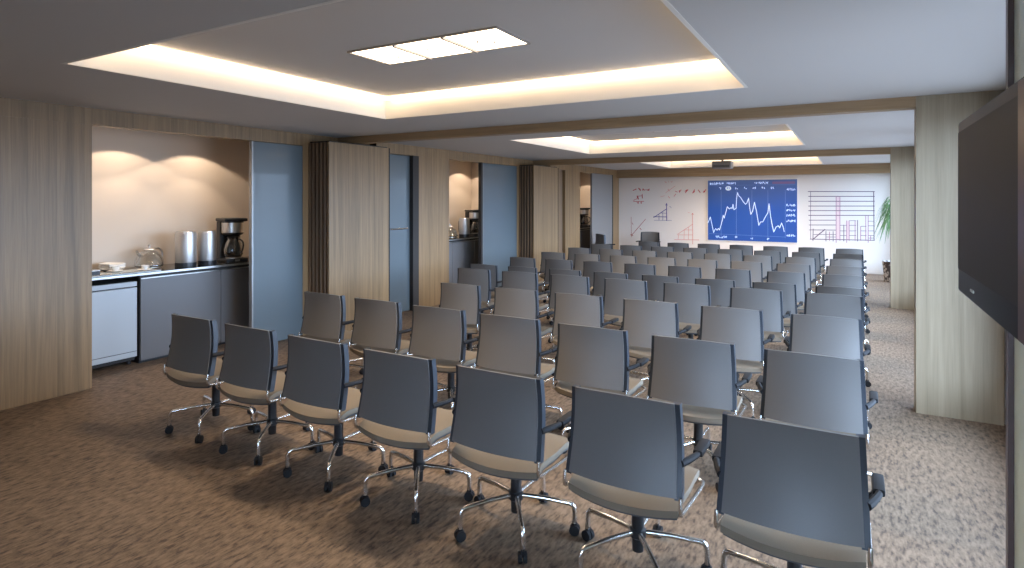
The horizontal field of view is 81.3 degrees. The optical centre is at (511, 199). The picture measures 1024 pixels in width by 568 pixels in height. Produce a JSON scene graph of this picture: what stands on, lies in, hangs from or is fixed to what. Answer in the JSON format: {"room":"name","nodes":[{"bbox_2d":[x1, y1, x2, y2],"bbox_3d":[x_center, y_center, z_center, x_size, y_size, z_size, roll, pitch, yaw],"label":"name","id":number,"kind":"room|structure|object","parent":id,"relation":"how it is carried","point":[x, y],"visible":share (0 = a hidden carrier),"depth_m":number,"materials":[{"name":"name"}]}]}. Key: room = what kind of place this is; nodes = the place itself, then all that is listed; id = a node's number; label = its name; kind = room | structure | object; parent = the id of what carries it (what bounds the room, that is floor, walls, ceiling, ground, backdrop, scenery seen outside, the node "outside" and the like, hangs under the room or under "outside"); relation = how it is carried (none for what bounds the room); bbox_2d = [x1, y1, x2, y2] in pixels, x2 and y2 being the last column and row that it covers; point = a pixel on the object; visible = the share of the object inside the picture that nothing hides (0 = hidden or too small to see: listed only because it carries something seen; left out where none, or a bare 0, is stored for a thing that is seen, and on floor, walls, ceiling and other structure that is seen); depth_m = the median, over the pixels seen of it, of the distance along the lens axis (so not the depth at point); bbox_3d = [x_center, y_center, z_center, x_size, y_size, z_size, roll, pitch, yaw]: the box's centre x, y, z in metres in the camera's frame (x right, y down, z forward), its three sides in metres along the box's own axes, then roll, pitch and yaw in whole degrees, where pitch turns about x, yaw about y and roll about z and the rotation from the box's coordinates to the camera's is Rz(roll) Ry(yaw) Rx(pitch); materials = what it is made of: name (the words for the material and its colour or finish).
{"room":"assembly chamber","nodes":[
{"label":"assembly chamber","id":0,"kind":"room"},
{"bbox_2d":[0,116,618,410],"bbox_3d":[-2.370,0.400,8.845,1.500,2.600,19.000,0,0,30],"label":"wall","id":1,"kind":"structure","parent":0,"point":[46,165],"depth_m":5.15,"materials":[{"name":"brown wood"}]},
{"bbox_2d":[92,126,248,269],"bbox_3d":[-3.712,0.420,6.732,0.990,2.560,2.760,0,0,30],"label":"wall niche","id":2,"kind":"object","parent":1,"relation":"in","point":[148,187],"visible":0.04,"depth_m":6.90,"materials":[{"name":"beige paint"}]},
{"bbox_2d":[249,141,302,340],"bbox_3d":[-2.817,0.507,7.148,0.050,2.365,0.730,0,0,30],"label":"door","id":3,"kind":"structure","parent":1,"relation":"in","point":[275,170],"depth_m":7.10,"materials":[{"name":"blue paint"}]},
{"bbox_2d":[0,97,616,175],"bbox_3d":[-1.918,-0.755,8.587,0.277,0.150,19.004,0,0,31],"label":"trim","id":4,"kind":"structure","parent":1,"relation":"attached to","point":[9,107],"depth_m":6.26,"materials":[{"name":"brown wood"}]},
{"bbox_2d":[390,154,409,311],"bbox_3d":[-1.710,0.507,8.911,0.101,2.365,0.570,0,0,30],"label":"door","id":5,"kind":"structure","parent":1,"relation":"in","point":[399,164],"depth_m":8.98,"materials":[{"name":"blue paint"}]},
{"bbox_2d":[449,160,477,235],"bbox_3d":[-1.038,0.420,11.164,0.990,2.560,2.410,0,0,30],"label":"wall niche","id":6,"kind":"object","parent":1,"relation":"in","point":[463,176],"depth_m":12.03,"materials":[{"name":"beige paint"}]},
{"bbox_2d":[483,163,516,286],"bbox_3d":[-0.237,0.507,11.415,0.050,2.365,1.280,0,0,30],"label":"door","id":7,"kind":"structure","parent":1,"relation":"in","point":[499,181],"depth_m":11.37,"materials":[{"name":"blue paint"}]},
{"bbox_2d":[409,156,612,310],"bbox_3d":[0.572,0.510,12.749,0.124,2.380,8.364,0,0,31],"label":"trim","id":8,"kind":"structure","parent":1,"relation":"attached to","point":[414,160],"depth_m":9.20,"materials":[{"name":"grey"}]},
{"bbox_2d":[559,170,561,252],"bbox_3d":[1.067,0.507,13.514,0.040,2.365,0.280,0,0,30],"label":"door","id":9,"kind":"structure","parent":1,"relation":"in","point":[560,171],"depth_m":13.53,"materials":[{"name":"brown wood"}]},
{"bbox_2d":[580,172,589,224],"bbox_3d":[1.662,0.420,15.582,0.990,2.560,2.460,0,0,30],"label":"wall niche","id":10,"kind":"object","parent":1,"relation":"in","point":[584,177],"depth_m":16.68,"materials":[{"name":"beige paint"}]},
{"bbox_2d":[590,173,611,249],"bbox_3d":[2.356,0.507,15.646,0.050,2.365,1.460,0,0,30],"label":"door","id":11,"kind":"structure","parent":1,"relation":"in","point":[600,184],"depth_m":15.51,"materials":[{"name":"grey paint"}]},
{"bbox_2d":[0,271,1005,567],"bbox_3d":[0.649,1.750,7.175,8.600,0.100,19.500,0,0,30],"label":"floor","id":12,"kind":"structure","parent":0,"point":[93,477],"depth_m":3.45,"materials":[{"name":"carpet"}]},
{"bbox_2d":[92,279,136,368],"bbox_3d":[-4.257,1.270,6.030,0.541,0.860,0.620,0,0,30],"label":"mini fridge","id":13,"kind":"object","parent":12,"relation":"on","point":[114,301],"visible":0.57,"depth_m":5.98,"materials":[{"name":"grey metal"}]},
{"bbox_2d":[115,264,248,362],"bbox_3d":[-3.641,1.241,7.109,0.558,0.918,1.815,0,0,30],"label":"base cabinet","id":14,"kind":"object","parent":12,"relation":"on","point":[221,294],"visible":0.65,"depth_m":6.58,"materials":[{"name":"grey"}]},
{"bbox_2d":[92,256,248,280],"bbox_3d":[-3.800,0.765,6.782,0.624,0.030,2.556,0,0,30],"label":"countertop","id":15,"kind":"structure","parent":14,"relation":"on","point":[166,268],"depth_m":6.53,"materials":[{"name":"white stone"}]},
{"bbox_2d":[175,231,196,267],"bbox_3d":[-3.673,0.550,6.710,0.219,0.400,0.219,0,0,-15],"label":"flask","id":16,"kind":"object","parent":15,"relation":"on","point":[185,241],"visible":1,"depth_m":6.62,"materials":[{"name":"silver metal"}]},
{"bbox_2d":[197,230,216,264],"bbox_3d":[-3.546,0.552,6.931,0.199,0.395,0.199,0,0,-15],"label":"flask","id":17,"kind":"object","parent":15,"relation":"on","point":[206,239],"visible":1,"depth_m":6.85,"materials":[{"name":"silver metal"}]},
{"bbox_2d":[215,218,247,262],"bbox_3d":[-3.408,0.485,7.269,0.378,0.530,0.272,0,0,44],"label":"coffee maker","id":18,"kind":"object","parent":15,"relation":"on","point":[230,247],"visible":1,"depth_m":7.18,"materials":[{"name":"black plastic"}]},
{"bbox_2d":[163,313,255,442],"bbox_3d":[-2.208,1.267,4.492,0.643,0.866,0.612,0,0,30],"label":"swivel chair","id":19,"kind":"object","parent":12,"relation":"on","point":[192,358],"visible":0.8,"depth_m":4.25,"materials":[{"name":"grey fabric"}]},
{"bbox_2d":[215,323,315,464],"bbox_3d":[-1.647,1.267,4.149,0.643,0.866,0.612,0,0,30],"label":"swivel chair","id":20,"kind":"object","parent":12,"relation":"on","point":[249,368],"visible":0.8,"depth_m":3.91,"materials":[{"name":"grey plastic"}]},
{"bbox_2d":[298,291,363,374],"bbox_3d":[-1.597,1.267,5.565,0.643,0.866,0.612,0,0,31],"label":"swivel chair","id":21,"kind":"object","parent":12,"relation":"on","point":[324,317],"visible":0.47,"depth_m":5.32,"materials":[{"name":"grey fabric"}]},
{"bbox_2d":[278,334,388,491],"bbox_3d":[-1.087,1.267,3.805,0.643,0.866,0.611,0,0,31],"label":"swivel chair","id":22,"kind":"object","parent":12,"relation":"on","point":[317,388],"visible":0.88,"depth_m":3.57,"materials":[{"name":"grey fabric"}]},
{"bbox_2d":[308,141,389,330],"bbox_3d":[-2.135,0.484,7.910,0.368,2.432,1.110,0,0,30],"label":"wall","id":23,"kind":"structure","parent":12,"relation":"on","point":[349,183],"depth_m":7.62,"materials":[{"name":"brown wood"}]},
{"bbox_2d":[348,298,413,388],"bbox_3d":[-1.039,1.267,5.212,0.643,0.866,0.612,0,0,30],"label":"swivel chair","id":24,"kind":"object","parent":12,"relation":"on","point":[377,325],"visible":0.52,"depth_m":4.97,"materials":[{"name":"grey fabric"}]},
{"bbox_2d":[354,347,474,523],"bbox_3d":[-0.527,1.267,3.461,0.643,0.866,0.612,0,0,30],"label":"swivel chair","id":25,"kind":"object","parent":12,"relation":"on","point":[398,404],"visible":0.94,"depth_m":3.23,"materials":[{"name":"grey fabric"}]},
{"bbox_2d":[406,305,478,410],"bbox_3d":[-0.481,1.267,4.858,0.643,0.866,0.612,0,0,29],"label":"swivel chair","id":26,"kind":"object","parent":12,"relation":"on","point":[440,334],"visible":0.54,"depth_m":4.62,"materials":[{"name":"grey fabric"}]},
{"bbox_2d":[449,238,477,282],"bbox_3d":[-1.138,1.216,11.222,0.578,0.968,2.190,0,0,30],"label":"base cabinet","id":27,"kind":"object","parent":12,"relation":"on","point":[462,253],"visible":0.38,"depth_m":10.99,"materials":[{"name":"grey"}]},
{"bbox_2d":[449,235,477,240],"bbox_3d":[-1.117,0.715,11.210,0.644,0.030,2.206,0,0,30],"label":"countertop","id":28,"kind":"structure","parent":27,"relation":"on","point":[454,238],"depth_m":11.12,"materials":[{"name":"black stone"}]},
{"bbox_2d":[465,210,477,235],"bbox_3d":[-0.728,0.447,11.713,0.260,0.507,0.362,0,0,-37],"label":"coffee maker","id":29,"kind":"object","parent":28,"relation":"on","point":[472,215],"visible":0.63,"depth_m":11.61,"materials":[{"name":"black plastic"}]},
{"bbox_2d":[439,282,493,366],"bbox_3d":[-0.425,1.267,6.174,0.598,0.866,0.612,0,0,29],"label":"swivel chair","id":30,"kind":"object","parent":12,"relation":"on","point":[456,296],"visible":0.41,"depth_m":5.92,"materials":[{"name":"grey fabric"}]},
{"bbox_2d":[457,268,501,312],"bbox_3d":[-0.371,1.267,7.493,0.598,0.866,0.612,0,0,29],"label":"swivel chair","id":31,"kind":"object","parent":12,"relation":"on","point":[470,276],"visible":0.3,"depth_m":7.23,"materials":[{"name":"grey fabric"}]},
{"bbox_2d":[470,264,501,313],"bbox_3d":[-0.316,1.317,8.900,0.598,0.766,0.611,0,0,29],"label":"swivel chair","id":32,"kind":"object","parent":12,"relation":"on","point":[493,268],"visible":0.16,"depth_m":8.61,"materials":[{"name":"grey fabric"}]},
{"bbox_2d":[446,364,579,563],"bbox_3d":[0.034,1.267,3.118,0.643,0.866,0.612,0,0,31],"label":"swivel chair","id":33,"kind":"object","parent":12,"relation":"on","point":[498,429],"visible":0.98,"depth_m":2.89,"materials":[{"name":"grey plastic"}]},
{"bbox_2d":[473,313,563,429],"bbox_3d":[0.077,1.267,4.504,0.643,0.866,0.611,0,0,29],"label":"swivel chair","id":34,"kind":"object","parent":12,"relation":"on","point":[506,344],"visible":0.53,"depth_m":4.27,"materials":[{"name":"grey fabric"}]},
{"bbox_2d":[492,287,554,375],"bbox_3d":[0.135,1.267,5.840,0.598,0.866,0.612,0,0,29],"label":"swivel chair","id":35,"kind":"object","parent":12,"relation":"on","point":[521,303],"visible":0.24,"depth_m":5.61,"materials":[{"name":"grey fabric"}]},
{"bbox_2d":[502,271,550,342],"bbox_3d":[0.185,1.267,7.161,0.598,0.866,0.612,0,0,29],"label":"swivel chair","id":36,"kind":"object","parent":12,"relation":"on","point":[510,279],"visible":0.22,"depth_m":6.93,"materials":[{"name":"grey fabric"}]},
{"bbox_2d":[510,257,545,302],"bbox_3d":[0.273,1.317,9.945,0.598,0.766,0.612,0,0,30],"label":"swivel chair","id":37,"kind":"object","parent":12,"relation":"on","point":[514,261],"visible":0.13,"depth_m":9.72,"materials":[{"name":"grey plastic"}]},
{"bbox_2d":[508,266,549,318],"bbox_3d":[0.250,1.317,8.576,0.598,0.766,0.612,0,0,31],"label":"swivel chair","id":38,"kind":"object","parent":12,"relation":"on","point":[510,268],"visible":0.2,"depth_m":8.37,"materials":[{"name":"grey fabric"}]},
{"bbox_2d":[519,165,557,280],"bbox_3d":[0.568,0.499,12.412,0.348,2.402,1.130,0,0,30],"label":"wall","id":39,"kind":"structure","parent":12,"relation":"on","point":[538,184],"depth_m":12.01,"materials":[{"name":"brown wood"}]},
{"bbox_2d":[539,252,564,291],"bbox_3d":[0.840,1.317,10.911,0.598,0.766,0.612,0,0,31],"label":"swivel chair","id":40,"kind":"object","parent":12,"relation":"on","point":[544,255],"visible":0.16,"depth_m":10.75,"materials":[{"name":"grey fabric"}]},
{"bbox_2d":[543,259,581,303],"bbox_3d":[0.843,1.317,9.619,0.598,0.766,0.612,0,0,30],"label":"swivel chair","id":41,"kind":"object","parent":12,"relation":"on","point":[549,263],"visible":0.2,"depth_m":9.43,"materials":[{"name":"grey fabric"}]},
{"bbox_2d":[546,269,591,324],"bbox_3d":[0.816,1.317,8.252,0.598,0.766,0.612,0,0,29],"label":"swivel chair","id":42,"kind":"object","parent":12,"relation":"on","point":[551,271],"visible":0.16,"depth_m":8.06,"materials":[{"name":"grey fabric"}]},
{"bbox_2d":[547,274,601,346],"bbox_3d":[0.742,1.267,6.829,0.598,0.866,0.612,0,0,30],"label":"swivel chair","id":43,"kind":"object","parent":12,"relation":"on","point":[571,284],"visible":0.21,"depth_m":6.62,"materials":[{"name":"grey fabric"}]},
{"bbox_2d":[550,292,618,385],"bbox_3d":[0.695,1.267,5.505,0.598,0.866,0.612,0,0,31],"label":"swivel chair","id":44,"kind":"object","parent":12,"relation":"on","point":[575,309],"visible":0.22,"depth_m":5.28,"materials":[{"name":"grey plastic"}]},
{"bbox_2d":[574,254,599,275],"bbox_3d":[1.408,1.317,10.586,0.598,0.766,0.612,0,0,29],"label":"swivel chair","id":45,"kind":"object","parent":12,"relation":"on","point":[579,258],"visible":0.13,"depth_m":10.39,"materials":[{"name":"grey fabric"}]},
{"bbox_2d":[582,261,612,293],"bbox_3d":[1.412,1.317,9.294,0.598,0.766,0.612,0,0,30],"label":"swivel chair","id":46,"kind":"object","parent":12,"relation":"on","point":[589,267],"visible":0.21,"depth_m":9.09,"materials":[{"name":"grey fabric"}]},
{"bbox_2d":[551,323,648,453],"bbox_3d":[0.635,1.267,4.150,0.643,0.866,0.612,0,0,31],"label":"swivel chair","id":47,"kind":"object","parent":12,"relation":"on","point":[596,358],"visible":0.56,"depth_m":3.92,"materials":[{"name":"grey plastic"}]},
{"bbox_2d":[592,272,627,329],"bbox_3d":[1.382,1.317,7.928,0.598,0.766,0.612,0,0,30],"label":"swivel chair","id":48,"kind":"object","parent":12,"relation":"on","point":[598,283],"visible":0.15,"depth_m":7.76,"materials":[{"name":"grey fabric"}]},
{"bbox_2d":[610,255,636,272],"bbox_3d":[1.976,1.317,10.261,0.598,0.766,0.612,0,0,29],"label":"swivel chair","id":49,"kind":"object","parent":12,"relation":"on","point":[618,261],"visible":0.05,"depth_m":10.05,"materials":[{"name":"grey fabric"}]},
{"bbox_2d":[603,278,657,361],"bbox_3d":[1.298,1.267,6.497,0.598,0.866,0.612,0,0,29],"label":"swivel chair","id":50,"kind":"object","parent":12,"relation":"on","point":[615,290],"visible":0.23,"depth_m":6.29,"materials":[{"name":"grey fabric"}]},
{"bbox_2d":[563,384,711,567],"bbox_3d":[0.594,1.267,2.774,0.643,0.866,0.611,0,0,31],"label":"swivel chair","id":51,"kind":"object","parent":12,"relation":"on","point":[625,455],"visible":1,"depth_m":2.55,"materials":[{"name":"grey fabric"}]},
{"bbox_2d":[624,263,655,280],"bbox_3d":[1.981,1.317,8.968,0.598,0.766,0.611,0,0,29],"label":"swivel chair","id":52,"kind":"object","parent":12,"relation":"on","point":[635,271],"visible":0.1,"depth_m":8.75,"materials":[{"name":"grey fabric"}]},
{"bbox_2d":[632,250,656,263],"bbox_3d":[2.561,1.317,11.263,0.598,0.766,0.612,0,0,29],"label":"swivel chair","id":53,"kind":"object","parent":12,"relation":"on","point":[641,255],"visible":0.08,"depth_m":11.05,"materials":[{"name":"grey fabric"}]},
{"bbox_2d":[621,299,691,380],"bbox_3d":[1.254,1.267,5.172,0.598,0.866,0.612,0,0,29],"label":"swivel chair","id":54,"kind":"object","parent":12,"relation":"on","point":[642,319],"visible":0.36,"depth_m":4.95,"materials":[{"name":"grey fabric"}]},
{"bbox_2d":[647,257,675,275],"bbox_3d":[2.545,1.317,9.936,0.598,0.766,0.611,0,0,29],"label":"swivel chair","id":55,"kind":"object","parent":12,"relation":"on","point":[661,264],"visible":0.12,"depth_m":9.70,"materials":[{"name":"grey fabric"}]},
{"bbox_2d":[642,275,687,334],"bbox_3d":[1.948,1.317,7.604,0.598,0.766,0.612,0,0,31],"label":"swivel chair","id":56,"kind":"object","parent":12,"relation":"on","point":[655,283],"visible":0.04,"depth_m":7.40,"materials":[{"name":"grey fabric"}]},
{"bbox_2d":[667,252,692,265],"bbox_3d":[3.130,1.317,10.937,0.598,0.766,0.612,0,0,30],"label":"swivel chair","id":57,"kind":"object","parent":12,"relation":"on","point":[681,257],"visible":0.14,"depth_m":10.70,"materials":[{"name":"grey fabric"}]},
{"bbox_2d":[668,266,701,283],"bbox_3d":[2.550,1.317,8.642,0.598,0.766,0.612,0,0,30],"label":"swivel chair","id":58,"kind":"object","parent":12,"relation":"on","point":[686,274],"visible":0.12,"depth_m":8.40,"materials":[{"name":"grey fabric"}]},
{"bbox_2d":[663,282,720,338],"bbox_3d":[1.855,1.267,6.164,0.598,0.866,0.612,0,0,30],"label":"swivel chair","id":59,"kind":"object","parent":12,"relation":"on","point":[689,298],"visible":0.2,"depth_m":5.92,"materials":[{"name":"grey fabric"}]},
{"bbox_2d":[646,334,751,491],"bbox_3d":[1.193,1.267,3.797,0.643,0.866,0.612,0,0,29],"label":"swivel chair","id":60,"kind":"object","parent":12,"relation":"on","point":[701,375],"visible":0.67,"depth_m":3.56,"materials":[{"name":"grey fabric"}]},
{"bbox_2d":[687,259,717,278],"bbox_3d":[3.114,1.317,9.610,0.598,0.766,0.612,0,0,31],"label":"swivel chair","id":61,"kind":"object","parent":12,"relation":"on","point":[708,267],"visible":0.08,"depth_m":9.36,"materials":[{"name":"grey fabric"}]},
{"bbox_2d":[694,278,734,339],"bbox_3d":[2.513,1.317,7.281,0.598,0.766,0.612,0,0,29],"label":"swivel chair","id":62,"kind":"object","parent":12,"relation":"on","point":[719,288],"visible":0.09,"depth_m":7.03,"materials":[{"name":"grey fabric"}]},
{"bbox_2d":[704,253,731,268],"bbox_3d":[3.698,1.317,10.612,0.598,0.766,0.612,0,0,29],"label":"swivel chair","id":63,"kind":"object","parent":12,"relation":"on","point":[723,260],"visible":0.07,"depth_m":10.36,"materials":[{"name":"grey fabric"}]},
{"bbox_2d":[715,268,751,287],"bbox_3d":[3.120,1.317,8.316,0.598,0.766,0.612,0,0,31],"label":"swivel chair","id":64,"kind":"object","parent":12,"relation":"on","point":[742,278],"visible":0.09,"depth_m":8.07,"materials":[{"name":"grey fabric"}]},
{"bbox_2d":[697,305,774,418],"bbox_3d":[1.815,1.267,4.837,0.598,0.866,0.611,0,0,30],"label":"swivel chair","id":65,"kind":"object","parent":12,"relation":"on","point":[744,328],"visible":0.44,"depth_m":4.58,"materials":[{"name":"grey fabric"}]},
{"bbox_2d":[730,261,766,285],"bbox_3d":[3.683,1.317,9.285,0.598,0.766,0.612,0,0,31],"label":"swivel chair","id":66,"kind":"object","parent":12,"relation":"on","point":[756,268],"visible":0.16,"depth_m":9.02,"materials":[{"name":"grey plastic"}]},
{"bbox_2d":[728,287,790,374],"bbox_3d":[2.411,1.267,5.832,0.598,0.866,0.612,0,0,29],"label":"swivel chair","id":67,"kind":"object","parent":12,"relation":"on","point":[770,302],"visible":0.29,"depth_m":5.57,"materials":[{"name":"grey fabric"}]},
{"bbox_2d":[743,255,775,281],"bbox_3d":[4.267,1.317,10.287,0.598,0.766,0.611,0,0,30],"label":"swivel chair","id":68,"kind":"object","parent":12,"relation":"on","point":[767,263],"visible":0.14,"depth_m":10.02,"materials":[{"name":"grey fabric"}]},
{"bbox_2d":[754,250,784,269],"bbox_3d":[4.831,1.317,11.232,0.598,0.766,0.612,0,0,29],"label":"swivel chair","id":69,"kind":"object","parent":12,"relation":"on","point":[776,255],"visible":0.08,"depth_m":10.96,"materials":[{"name":"grey fabric"}]},
{"bbox_2d":[752,282,802,350],"bbox_3d":[3.079,1.317,6.957,0.598,0.766,0.612,0,0,29],"label":"swivel chair","id":70,"kind":"object","parent":12,"relation":"on","point":[789,292],"visible":0.18,"depth_m":6.68,"materials":[{"name":"grey fabric"}]},
{"bbox_2d":[767,271,810,309],"bbox_3d":[3.689,1.317,7.991,0.598,0.766,0.612,0,0,29],"label":"swivel chair","id":71,"kind":"object","parent":12,"relation":"on","point":[799,279],"visible":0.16,"depth_m":7.73,"materials":[{"name":"grey plastic"}]},
{"bbox_2d":[776,263,815,292],"bbox_3d":[4.251,1.317,8.960,0.598,0.766,0.612,0,0,31],"label":"swivel chair","id":72,"kind":"object","parent":12,"relation":"on","point":[785,267],"visible":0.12,"depth_m":8.70,"materials":[{"name":"grey plastic"}]},
{"bbox_2d":[712,411,884,567],"bbox_3d":[1.154,1.267,2.430,0.643,0.866,0.612,0,0,30],"label":"swivel chair","id":73,"kind":"object","parent":12,"relation":"on","point":[798,496],"visible":1,"depth_m":2.20,"materials":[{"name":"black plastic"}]},
{"bbox_2d":[785,257,820,292],"bbox_3d":[4.836,1.317,9.961,0.598,0.766,0.612,0,0,31],"label":"swivel chair","id":74,"kind":"object","parent":12,"relation":"on","point":[792,260],"visible":0.23,"depth_m":9.69,"materials":[{"name":"grey fabric"}]},
{"bbox_2d":[792,252,824,284],"bbox_3d":[5.398,1.317,10.907,0.598,0.766,0.612,0,0,31],"label":"swivel chair","id":75,"kind":"object","parent":12,"relation":"on","point":[794,254],"visible":0.21,"depth_m":10.64,"materials":[{"name":"grey fabric"}]},
{"bbox_2d":[755,348,879,501],"bbox_3d":[1.751,1.267,3.443,0.643,0.866,0.612,0,0,31],"label":"swivel chair","id":76,"kind":"object","parent":12,"relation":"on","point":[822,392],"visible":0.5,"depth_m":3.21,"materials":[{"name":"grey plastic"}]},
{"bbox_2d":[783,313,871,429],"bbox_3d":[2.375,1.267,4.503,0.598,0.866,0.612,0,0,30],"label":"swivel chair","id":77,"kind":"object","parent":12,"relation":"on","point":[840,337],"visible":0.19,"depth_m":4.28,"materials":[{"name":"grey fabric"}]},
{"bbox_2d":[799,293,870,386],"bbox_3d":[2.968,1.267,5.500,0.598,0.866,0.612,0,0,29],"label":"swivel chair","id":78,"kind":"object","parent":12,"relation":"on","point":[833,305],"visible":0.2,"depth_m":5.28,"materials":[{"name":"grey fabric"}]},
{"bbox_2d":[815,286,870,354],"bbox_3d":[3.646,1.317,6.633,0.598,0.766,0.612,0,0,31],"label":"swivel chair","id":79,"kind":"object","parent":12,"relation":"on","point":[818,289],"visible":0.11,"depth_m":6.40,"materials":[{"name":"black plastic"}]},
{"bbox_2d":[822,274,869,333],"bbox_3d":[4.259,1.317,7.665,0.598,0.766,0.611,0,0,30],"label":"swivel chair","id":80,"kind":"object","parent":12,"relation":"on","point":[851,281],"visible":0.16,"depth_m":7.44,"materials":[{"name":"grey fabric"}]},
{"bbox_2d":[826,266,868,317],"bbox_3d":[4.819,1.317,8.634,0.598,0.766,0.612,0,0,30],"label":"swivel chair","id":81,"kind":"object","parent":12,"relation":"on","point":[840,270],"visible":0.11,"depth_m":8.41,"materials":[{"name":"grey fabric"}]},
{"bbox_2d":[830,259,867,305],"bbox_3d":[5.404,1.317,9.636,0.598,0.766,0.612,0,0,29],"label":"swivel chair","id":82,"kind":"object","parent":12,"relation":"on","point":[833,262],"visible":0.08,"depth_m":9.41,"materials":[{"name":"grey fabric"}]},
{"bbox_2d":[872,197,889,281],"bbox_3d":[7.973,0.811,12.417,0.810,1.779,0.846,0,0,30],"label":"potted palm","id":83,"kind":"object","parent":12,"relation":"on","point":[886,263],"visible":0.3,"depth_m":12.41,"materials":[{"name":"plant"}]},
{"bbox_2d":[890,146,913,309],"bbox_3d":[6.203,0.435,9.317,0.485,2.530,0.155,0,0,30],"label":"pillar","id":84,"kind":"structure","parent":12,"relation":"on","point":[901,158],"depth_m":9.29,"materials":[{"name":"brown wood"}]},
{"bbox_2d":[914,90,1004,425],"bbox_3d":[3.506,0.435,4.691,0.553,2.530,0.155,0,0,30],"label":"pillar","id":85,"kind":"structure","parent":12,"relation":"on","point":[959,349],"depth_m":4.67,"materials":[{"name":"brown wood"}]},
{"bbox_2d":[0,0,1005,169],"bbox_3d":[0.624,-0.960,7.132,8.400,0.260,19.000,0,0,30],"label":"ceiling","id":86,"kind":"structure","parent":0,"point":[785,52],"depth_m":3.88,"materials":[{"name":"grey paint"}]},
{"bbox_2d":[60,0,747,118],"bbox_3d":[-0.501,-0.934,4.008,3.510,0.211,2.900,0,0,30],"label":"lighting","id":87,"kind":"structure","parent":86,"relation":"attached to","point":[136,61],"depth_m":4.80,"materials":[{"name":"white paint"}]},
{"bbox_2d":[140,45,720,99],"bbox_3d":[-0.501,-1.024,4.008,3.350,0.029,2.740,0,0,30],"label":"recessed light","id":88,"kind":"object","parent":86,"relation":"in","point":[150,47],"visible":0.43,"depth_m":4.90,"materials":[{"name":"white"}]},
{"bbox_2d":[347,26,530,64],"bbox_3d":[-0.516,-1.029,4.051,1.224,0.022,0.434,0,0,30],"label":"recessed light","id":89,"kind":"object","parent":86,"relation":"in","point":[495,37],"visible":1,"depth_m":4.00,"materials":[{"name":"white plastic"}]},
{"bbox_2d":[353,46,425,63],"bbox_3d":[-0.864,-1.030,4.250,0.380,0.020,0.410,0,0,30],"label":"diffuser","id":90,"kind":"object","parent":89,"relation":"attached to","point":[382,54],"depth_m":4.23,"materials":[{"name":"plastic"}]},
{"bbox_2d":[396,38,471,57],"bbox_3d":[-0.516,-1.030,4.051,0.384,0.020,0.410,0,0,30],"label":"diffuser","id":91,"kind":"object","parent":89,"relation":"attached to","point":[424,47],"depth_m":4.03,"materials":[{"name":"plastic"}]},
{"bbox_2d":[445,29,526,50],"bbox_3d":[-0.169,-1.030,3.853,0.380,0.020,0.410,0,0,30],"label":"diffuser","id":92,"kind":"object","parent":89,"relation":"attached to","point":[477,39],"depth_m":3.84,"materials":[{"name":"plastic"}]},
{"bbox_2d":[337,96,915,143],"bbox_3d":[0.731,-0.785,6.276,6.964,0.090,0.140,0,0,30],"label":"ceiling beam","id":93,"kind":"structure","parent":86,"relation":"attached to","point":[900,103],"depth_m":5.78,"materials":[{"name":"brown wood"}]},
{"bbox_2d":[511,124,804,153],"bbox_3d":[2.190,-0.934,8.620,3.520,0.211,2.900,0,0,30],"label":"trim","id":94,"kind":"structure","parent":86,"relation":"attached to","point":[790,139],"depth_m":9.72,"materials":[{"name":"white paint"}]},
{"bbox_2d":[564,131,792,142],"bbox_3d":[2.190,-1.024,8.620,3.360,0.029,2.740,0,0,30],"label":"recessed light","id":95,"kind":"object","parent":86,"relation":"in","point":[788,131],"visible":0.25,"depth_m":9.80,"materials":[{"name":"white"}]},
{"bbox_2d":[533,147,890,165],"bbox_3d":[3.445,-0.777,10.898,6.844,0.105,0.140,0,0,30],"label":"ceiling beam","id":96,"kind":"structure","parent":86,"relation":"attached to","point":[886,150],"depth_m":10.62,"materials":[{"name":"white paint"}]},
{"bbox_2d":[641,157,823,167],"bbox_3d":[4.893,-0.934,13.284,3.540,0.211,2.960,0,0,30],"label":"ceiling light","id":97,"kind":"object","parent":86,"relation":"attached to","point":[799,160],"depth_m":14.41,"materials":[{"name":"white paint"}]},
{"bbox_2d":[617,163,889,177],"bbox_3d":[5.859,-0.720,14.966,6.694,0.220,0.200,0,0,30],"label":"ceiling beam","id":98,"kind":"structure","parent":86,"relation":"attached to","point":[869,168],"depth_m":14.67,"materials":[{"name":"brown wood"}]},
{"bbox_2d":[619,173,889,274],"bbox_3d":[5.497,0.310,15.346,8.100,2.780,0.100,0,0,30],"label":"wall","id":99,"kind":"structure","parent":0,"point":[679,205],"depth_m":14.45,"materials":[{"name":"beige paint"}]},
{"bbox_2d":[707,178,797,243],"bbox_3d":[6.007,0.265,14.977,2.137,1.580,0.035,0,0,30],"label":"projection screen","id":100,"kind":"object","parent":99,"relation":"attached to","point":[738,210],"visible":1,"depth_m":14.94,"materials":[{"name":"blue"}]},
{"bbox_2d":[808,191,874,242],"bbox_3d":[7.723,0.400,14.013,1.377,1.221,0.002,0,0,30],"label":"drawing","id":101,"kind":"object","parent":99,"relation":"attached to","point":[838,201],"visible":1,"depth_m":13.99,"materials":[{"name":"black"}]},
{"bbox_2d":[1014,0,1023,567],"bbox_3d":[1.256,0.435,1.269,0.080,2.530,1.150,0,0,30],"label":"wall","id":102,"kind":"structure","parent":0,"point":[1018,4],"depth_m":1.74,"materials":[{"name":"brown wood"}]},
{"bbox_2d":[958,77,1023,344],"bbox_3d":[1.282,0.022,1.522,0.126,0.550,0.945,0,0,30],"label":"television","id":103,"kind":"object","parent":102,"relation":"attached to","point":[991,139],"visible":1,"depth_m":1.44,"materials":[{"name":"black plastic"}]},
{"bbox_2d":[1006,0,1013,567],"bbox_3d":[1.551,0.435,1.780,0.115,2.530,0.030,0,0,30],"label":"trim","id":104,"kind":"structure","parent":102,"relation":"attached to","point":[1009,3],"depth_m":1.79,"materials":[{"name":"grey metal"}]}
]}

